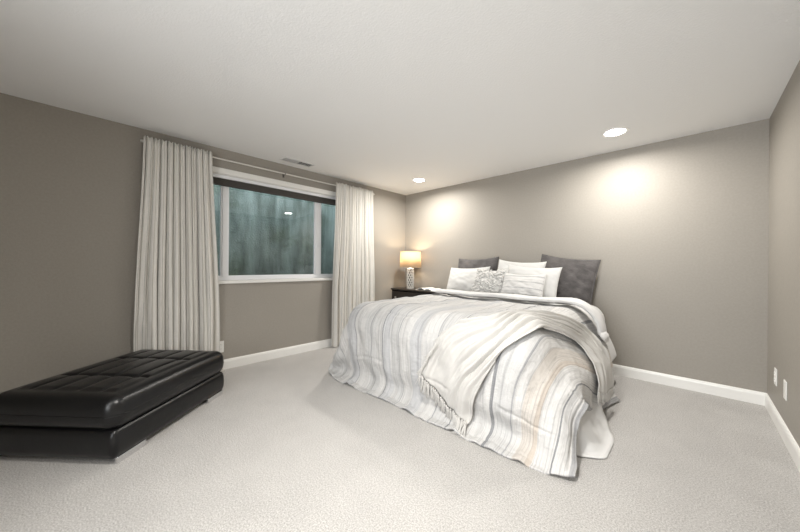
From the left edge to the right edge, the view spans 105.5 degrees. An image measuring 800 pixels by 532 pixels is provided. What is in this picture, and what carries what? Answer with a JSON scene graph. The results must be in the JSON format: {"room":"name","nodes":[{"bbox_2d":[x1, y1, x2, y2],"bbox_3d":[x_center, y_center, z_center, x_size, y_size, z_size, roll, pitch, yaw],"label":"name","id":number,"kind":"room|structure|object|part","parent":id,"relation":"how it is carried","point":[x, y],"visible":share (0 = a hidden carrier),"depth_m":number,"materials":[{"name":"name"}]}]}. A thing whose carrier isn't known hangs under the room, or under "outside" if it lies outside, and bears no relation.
{"room":"bedroom","nodes":[
{"label":"bedroom","id":0,"kind":"room"},
{"bbox_2d":[0,93,405,392],"bbox_3d":[-2.003,-0.073,3.422,0.140,2.440,5.900,0,0,44],"label":"wall","id":1,"kind":"structure","parent":0,"point":[71,181],"depth_m":2.62,"materials":[{"name":"beige paint"}]},
{"bbox_2d":[220,341,223,351],"bbox_3d":[-1.981,0.893,3.346,0.010,0.126,0.076,0,0,44],"label":"wall outlet","id":2,"kind":"object","parent":1,"relation":"attached to","point":[221,342],"visible":0.6,"depth_m":3.36,"materials":[{"name":"white plastic"}]},
{"bbox_2d":[140,139,374,194],"bbox_3d":[-1.423,-1.148,3.871,0.060,0.055,2.880,0,0,44],"label":"curtain rod","id":3,"kind":"object","parent":1,"relation":"attached to","point":[141,140],"visible":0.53,"depth_m":3.68,"materials":[{"name":"white"}]},
{"bbox_2d":[133,135,224,371],"bbox_3d":[-2.143,-0.034,3.016,0.164,2.351,0.750,0,0,44],"label":"curtain","id":4,"kind":"object","parent":3,"relation":"hanging from","point":[177,285],"visible":0.83,"depth_m":2.97,"materials":[{"name":"fabric"}]},
{"bbox_3d":[-1.413,-1.161,3.861,0.017,0.017,2.820,0,0,44],"label":"rod","id":5,"kind":"part","parent":3,"relation":"part of","materials":[{"name":"white"}]},
{"bbox_2d":[331,182,374,347],"bbox_3d":[-0.680,-0.026,4.566,0.131,2.352,0.794,0,0,44],"label":"curtain","id":6,"kind":"object","parent":3,"relation":"hanging from","point":[353,284],"visible":0.82,"depth_m":4.50,"materials":[{"name":"fabric"}]},
{"bbox_2d":[213,166,335,283],"bbox_3d":[-1.556,-0.437,3.861,0.152,1.275,2.310,0,0,44],"label":"window","id":7,"kind":"structure","parent":1,"relation":"in","point":[224,278],"depth_m":3.68,"materials":[{"name":"white paint"}]},
{"bbox_3d":[-2.159,-0.407,3.283,0.030,1.060,0.420,0,0,44],"label":"sash","id":8,"kind":"part","parent":7,"relation":"part of","materials":[{"name":"white plastic"}]},
{"bbox_3d":[-1.588,-0.403,3.877,0.030,1.060,1.122,0,0,44],"label":"sash","id":9,"kind":"part","parent":7,"relation":"part of","materials":[{"name":"white plastic"}]},
{"bbox_2d":[213,173,335,205],"bbox_3d":[-1.538,-0.950,3.848,0.048,0.112,2.150,0,0,44],"label":"window shade","id":10,"kind":"object","parent":7,"relation":"attached to","point":[222,180],"visible":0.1,"depth_m":3.75,"materials":[{"name":"grey fabric"}]},
{"bbox_3d":[-1.511,-0.439,3.818,0.016,1.270,2.300,0,0,44],"label":"casing","id":11,"kind":"part","parent":7,"relation":"part of","materials":[{"name":"white paint"}]},
{"bbox_3d":[-1.560,0.183,3.862,0.152,0.035,2.310,0,0,44],"label":"sill","id":12,"kind":"part","parent":7,"relation":"part of","materials":[{"name":"white paint"}]},
{"bbox_3d":[-1.001,-0.399,4.487,0.030,1.060,0.420,0,0,44],"label":"sash","id":13,"kind":"part","parent":7,"relation":"part of","materials":[{"name":"white plastic"}]},
{"bbox_2d":[223,339,330,369],"bbox_3d":[-1.962,1.094,3.365,0.014,0.108,5.886,0,0,44],"label":"baseboard","id":14,"kind":"structure","parent":1,"relation":"attached to","point":[277,353],"depth_m":3.77,"materials":[{"name":"white paint"}]},
{"bbox_2d":[0,0,799,194],"bbox_3d":[-0.441,-1.329,1.927,4.450,0.100,6.100,0,0,44],"label":"ceiling","id":15,"kind":"structure","parent":0,"point":[381,94],"depth_m":2.00,"materials":[{"name":"white paint"}]},
{"bbox_2d":[279,156,314,167],"bbox_3d":[-1.265,-1.282,3.760,0.150,0.012,0.400,0,0,44],"label":"ceiling vent","id":16,"kind":"object","parent":15,"relation":"in","point":[286,159],"visible":1,"depth_m":3.75,"materials":[{"name":"white metal"}]},
{"bbox_2d":[412,178,425,181],"bbox_3d":[0.282,-1.272,4.510,0.210,0.009,0.210,0,0,44],"label":"recessed light","id":17,"kind":"object","parent":15,"relation":"in","point":[414,179],"visible":1,"depth_m":4.50,"materials":[{"name":"white plastic"}]},
{"bbox_2d":[602,127,628,136],"bbox_3d":[2.024,-1.257,2.860,0.210,0.009,0.210,0,0,44],"label":"recessed light","id":18,"kind":"object","parent":15,"relation":"in","point":[613,132],"visible":1,"depth_m":2.85,"materials":[{"name":"white plastic"}]},
{"bbox_2d":[0,346,799,531],"bbox_3d":[-0.460,1.211,1.929,4.450,0.100,6.100,0,0,44],"label":"floor","id":19,"kind":"structure","parent":0,"point":[286,445],"depth_m":1.68,"materials":[{"name":"carpet"}]},
{"bbox_2d":[0,349,223,463],"bbox_3d":[-2.010,0.940,2.269,0.825,0.416,1.055,0,0,3],"label":"ottoman","id":20,"kind":"object","parent":19,"relation":"on","point":[107,409],"visible":1,"depth_m":1.84,"materials":[{"name":"black leather"}]},
{"bbox_2d":[391,287,449,298],"bbox_3d":[0.306,0.769,4.935,0.900,0.790,0.459,0,0,44],"label":"nightstand","id":21,"kind":"object","parent":19,"relation":"on","point":[399,292],"visible":0.15,"depth_m":4.92,"materials":[{"name":"brown wood"}]},
{"bbox_3d":[0.308,0.515,4.935,0.826,0.193,0.399,0,0,44],"label":"drawer","id":22,"kind":"part","parent":21,"relation":"part of","materials":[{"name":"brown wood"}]},
{"bbox_2d":[400,251,420,288],"bbox_3d":[0.174,0.065,5.073,0.362,0.615,0.362,0,0,44],"label":"table lamp","id":23,"kind":"object","parent":21,"relation":"on","point":[409,259],"visible":0.99,"depth_m":4.95,"materials":[{"name":"white ceramic"}]},
{"bbox_3d":[0.176,-0.109,5.073,0.358,0.260,0.358,0,0,44],"label":"lamp shade","id":24,"kind":"part","parent":23,"relation":"part of","materials":[{"name":"beige fabric"}]},
{"bbox_2d":[415,287,439,290],"bbox_3d":[0.472,0.359,4.757,0.266,0.032,0.410,0,0,-40],"label":"magazine","id":25,"kind":"object","parent":21,"relation":"on","point":[428,288],"visible":0.81,"depth_m":4.74,"materials":[{"name":"white paper"}]},
{"bbox_3d":[0.857,0.813,3.301,1.860,0.713,2.040,0,0,44],"label":"bed","id":26,"kind":"object","parent":19,"relation":"on","visible":0,"materials":[{"name":"white and gray striped fabric"}]},
{"bbox_2d":[328,293,619,477],"bbox_3d":[0.577,0.764,2.988,2.421,0.811,1.598,0,0,44],"label":"comforter","id":27,"kind":"object","parent":26,"relation":"on","point":[529,407],"visible":0.8,"depth_m":2.15,"materials":[{"name":"fabric"}]},
{"bbox_2d":[415,309,614,438],"bbox_3d":[0.956,0.739,2.214,1.625,0.841,0.553,0,0,-6],"label":"throw blanket","id":28,"kind":"object","parent":27,"relation":"on","point":[457,364],"visible":0.99,"depth_m":2.15,"materials":[{"name":"white fabric"}]},
{"bbox_2d":[432,289,616,458],"bbox_3d":[1.000,0.730,3.168,2.210,0.869,1.909,0,0,44],"label":"sheet","id":29,"kind":"object","parent":26,"relation":"on","point":[595,439],"visible":0.33,"depth_m":2.26,"materials":[{"name":"grey fabric"}]},
{"bbox_2d":[447,267,489,290],"bbox_3d":[0.910,0.199,4.153,0.630,0.392,0.217,0,0,43],"label":"bed pillow","id":30,"kind":"object","parent":29,"relation":"on","point":[459,279],"visible":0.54,"depth_m":4.12,"materials":[{"name":"white fabric"}]},
{"bbox_2d":[458,257,498,270],"bbox_3d":[1.066,0.135,4.320,0.226,0.536,0.669,0,0,-44],"label":"euro pillow","id":31,"kind":"object","parent":29,"relation":"on","point":[492,263],"visible":0.38,"depth_m":4.29,"materials":[{"name":"grey fabric"}]},
{"bbox_2d":[471,269,508,292],"bbox_3d":[1.090,0.210,3.758,0.437,0.356,0.209,0,0,43],"label":"throw pillow","id":32,"kind":"object","parent":29,"relation":"on","point":[485,281],"visible":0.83,"depth_m":3.70,"materials":[{"name":"grey fabric"}]},
{"bbox_2d":[498,259,546,269],"bbox_3d":[1.460,0.161,3.777,0.227,0.497,0.615,0,0,-43],"label":"bed pillow","id":33,"kind":"object","parent":29,"relation":"on","point":[503,265],"visible":0.3,"depth_m":3.78,"materials":[{"name":"white fabric"}]},
{"bbox_2d":[501,272,546,296],"bbox_3d":[1.365,0.226,3.410,0.483,0.298,0.172,0,0,43],"label":"lumbar pillow","id":34,"kind":"object","parent":29,"relation":"on","point":[529,285],"visible":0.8,"depth_m":3.35,"materials":[{"name":"fabric"}]},
{"bbox_2d":[508,264,561,303],"bbox_3d":[1.504,0.192,3.522,0.209,0.427,0.635,0,0,-44],"label":"bed pillow","id":35,"kind":"object","parent":29,"relation":"on","point":[553,274],"visible":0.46,"depth_m":3.37,"materials":[{"name":"white fabric"}]},
{"bbox_2d":[541,254,600,304],"bbox_3d":[1.900,0.138,3.515,0.225,0.571,0.676,0,0,-44],"label":"euro pillow","id":36,"kind":"object","parent":29,"relation":"on","point":[577,278],"visible":0.7,"depth_m":3.39,"materials":[{"name":"grey fabric"}]},
{"bbox_2d":[405,118,769,392],"bbox_3d":[1.630,-0.045,4.090,4.450,2.440,0.100,0,0,44],"label":"wall","id":37,"kind":"structure","parent":0,"point":[678,228],"depth_m":3.10,"materials":[{"name":"beige paint"}]},
{"bbox_2d":[613,364,766,405],"bbox_3d":[1.596,1.121,4.036,4.210,0.108,0.014,0,0,44],"label":"baseboard","id":38,"kind":"structure","parent":37,"relation":"attached to","point":[756,397],"depth_m":2.88,"materials":[{"name":"white paint"}]},
{"bbox_2d":[767,60,799,446],"bbox_3d":[1.117,-0.046,0.420,0.100,2.440,5.900,0,0,44],"label":"wall","id":39,"kind":"structure","parent":0,"point":[783,349],"depth_m":2.09,"materials":[{"name":"beige paint"}]},
{"bbox_2d":[774,367,776,385],"bbox_3d":[2.849,0.841,2.307,0.010,0.126,0.076,0,0,44],"label":"wall outlet","id":40,"kind":"object","parent":39,"relation":"attached to","point":[775,369],"visible":1,"depth_m":2.29,"materials":[{"name":"white plastic"}]},
{"bbox_2d":[765,394,799,471],"bbox_3d":[1.062,1.120,0.455,0.014,0.108,5.886,0,0,44],"label":"baseboard","id":41,"kind":"structure","parent":39,"relation":"attached to","point":[788,439],"depth_m":2.05,"materials":[{"name":"white paint"}]},
{"bbox_2d":[783,380,786,400],"bbox_3d":[2.621,0.844,2.068,0.007,0.126,0.076,0,0,44],"label":"wall plate","id":42,"kind":"object","parent":39,"relation":"attached to","point":[784,381],"visible":1,"depth_m":2.06,"materials":[{"name":"white plastic"}]},
{"bbox_3d":[-1.903,0.637,4.293,0.905,0.420,5.500,0,0,44],"label":"window well","id":43,"kind":"object","parent":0,"visible":0},
{"bbox_2d":[213,184,335,275],"bbox_3d":[-2.004,-0.604,4.398,1.200,2.900,5.900,0,0,44],"label":"wall","id":44,"kind":"structure","parent":43,"relation":"on","point":[269,234],"depth_m":4.80,"materials":[{"name":"concrete"}]}
]}

